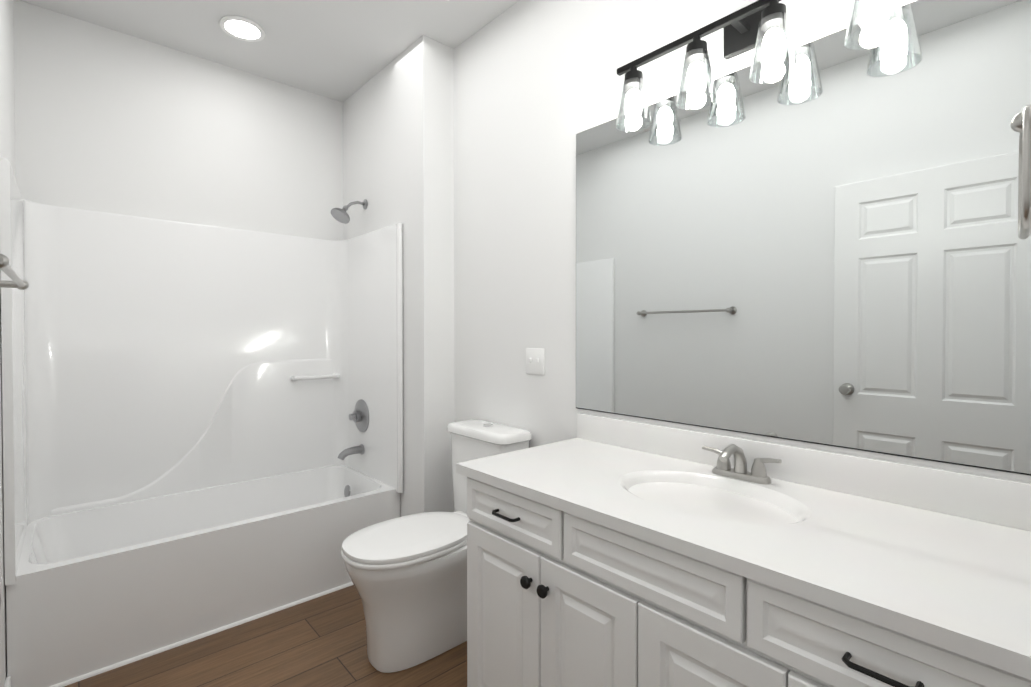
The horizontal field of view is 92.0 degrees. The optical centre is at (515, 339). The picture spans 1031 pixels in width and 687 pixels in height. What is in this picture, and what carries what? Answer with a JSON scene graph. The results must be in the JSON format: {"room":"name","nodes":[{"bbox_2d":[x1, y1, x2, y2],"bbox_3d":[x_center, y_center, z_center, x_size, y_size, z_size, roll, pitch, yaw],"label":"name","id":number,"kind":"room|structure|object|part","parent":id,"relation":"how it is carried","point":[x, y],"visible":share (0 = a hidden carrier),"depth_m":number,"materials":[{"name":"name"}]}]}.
{"room":"bathroom","nodes":[
{"label":"bathroom","id":0,"kind":"room"},
{"bbox_2d":[64,585,466,686],"bbox_3d":[-0.149,1.308,1.207,1.957,0.060,4.690,-1,1,-42],"label":"floor","id":1,"kind":"structure","parent":0,"point":[320,641],"depth_m":1.97,"materials":[{"name":"brown wood"}]},
{"bbox_2d":[0,158,402,686],"bbox_3d":[-1.437,0.204,2.489,1.525,2.106,0.793,-1,1,-42],"label":"bathtub","id":2,"kind":"object","parent":1,"relation":"on","point":[202,428],"visible":0.96,"depth_m":2.52,"materials":[{"name":"white plastic"}]},
{"bbox_3d":[-0.995,0.045,2.977,0.211,1.803,0.200,-1,1,-42],"label":"trim","id":3,"kind":"part","parent":2,"relation":"part of","materials":[{"name":"silver metal"}]},
{"bbox_2d":[341,419,531,672],"bbox_3d":[-0.345,0.828,2.113,0.777,0.870,0.438,-1,1,-42],"label":"toilet","id":4,"kind":"object","parent":1,"relation":"on","point":[407,574],"visible":0.73,"depth_m":1.94,"materials":[{"name":"white ceramic"}]},
{"bbox_2d":[456,413,1030,686],"bbox_3d":[0.481,0.787,1.308,0.630,0.974,1.361,-1,1,-42],"label":"bathroom vanity","id":5,"kind":"object","parent":1,"relation":"on","point":[602,551],"visible":1,"depth_m":1.12,"materials":[{"name":"white paint"}]},
{"bbox_2d":[702,444,781,483],"bbox_3d":[0.625,0.351,1.425,0.144,0.104,0.228,-1,1,-42],"label":"faucet","id":6,"kind":"object","parent":5,"relation":"on","point":[723,473],"depth_m":1.43,"materials":[{"name":"silver metal"}]},
{"bbox_2d":[20,0,519,102],"bbox_3d":[-0.149,-1.562,1.168,1.957,0.060,4.690,-1,1,-42],"label":"ceiling","id":7,"kind":"structure","parent":0,"point":[342,51],"depth_m":2.48,"materials":[{"name":"white paint"}]},
{"bbox_2d":[219,15,264,41],"bbox_3d":[-1.355,-1.543,2.471,0.200,0.012,0.200,-1,1,-42],"label":"recessed light","id":8,"kind":"object","parent":7,"relation":"in","point":[242,28],"visible":0.96,"depth_m":2.46,"materials":[{"name":"white paint"}]},
{"bbox_2d":[0,0,1030,686],"bbox_3d":[-0.149,-0.127,1.187,1.957,2.810,4.690,-1,1,-42],"label":"wall","id":9,"kind":"structure","parent":0,"point":[458,162],"depth_m":2.49,"materials":[{"name":"white paint"}]},
{"bbox_2d":[4,676,10,686],"bbox_3d":[-1.255,1.234,1.162,0.013,0.112,1.561,-1,1,-42],"label":"baseboard","id":10,"kind":"structure","parent":9,"relation":"attached to","point":[8,679],"depth_m":1.71,"materials":[{"name":"white paint"}]},
{"bbox_2d":[0,254,28,289],"bbox_3d":[-1.314,-0.166,1.264,0.083,0.052,0.732,-1,1,-42],"label":"towel rail","id":11,"kind":"object","parent":9,"relation":"attached to","point":[18,282],"visible":1,"depth_m":1.33,"materials":[{"name":"silver metal"}]},
{"bbox_2d":[49,582,353,686],"bbox_3d":[-1.192,1.220,2.250,1.499,0.112,0.024,-1,1,-42],"label":"baseboard","id":12,"kind":"structure","parent":9,"relation":"attached to","point":[124,662],"depth_m":2.09,"materials":[{"name":"white paint"}]},
{"bbox_2d":[526,348,544,374],"bbox_3d":[0.083,0.095,2.205,0.016,0.116,0.116,-1,1,-42],"label":"light switch","id":13,"kind":"object","parent":9,"relation":"attached to","point":[535,360],"visible":1,"depth_m":2.20,"materials":[{"name":"white plastic"}]},
{"bbox_2d":[616,0,905,131],"bbox_3d":[0.645,-0.859,1.453,0.164,0.260,0.810,-1,1,-42],"label":"sconce","id":14,"kind":"object","parent":9,"relation":"attached to","point":[756,25],"visible":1,"depth_m":1.47,"materials":[{"name":"glass"}]},
{"bbox_3d":[0.655,-0.923,1.462,0.136,0.131,0.810,-1,1,-42],"label":"frame","id":15,"kind":"part","parent":14,"relation":"part of","materials":[{"name":"black metal"}]},
{"bbox_2d":[576,0,1030,475],"bbox_3d":[0.708,-0.270,1.510,0.006,1.112,1.380,-1,1,-42],"label":"mirror","id":16,"kind":"object","parent":9,"relation":"attached to","point":[824,244],"visible":1,"depth_m":1.34,"materials":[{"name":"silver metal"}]},
{"bbox_2d":[1010,105,1030,238],"bbox_3d":[0.678,-0.220,0.609,0.161,0.172,0.104,-1,1,-42],"label":"towel ring","id":17,"kind":"object","parent":9,"relation":"attached to","point":[1020,123],"visible":1,"depth_m":0.59,"materials":[{"name":"silver metal"}]}
]}

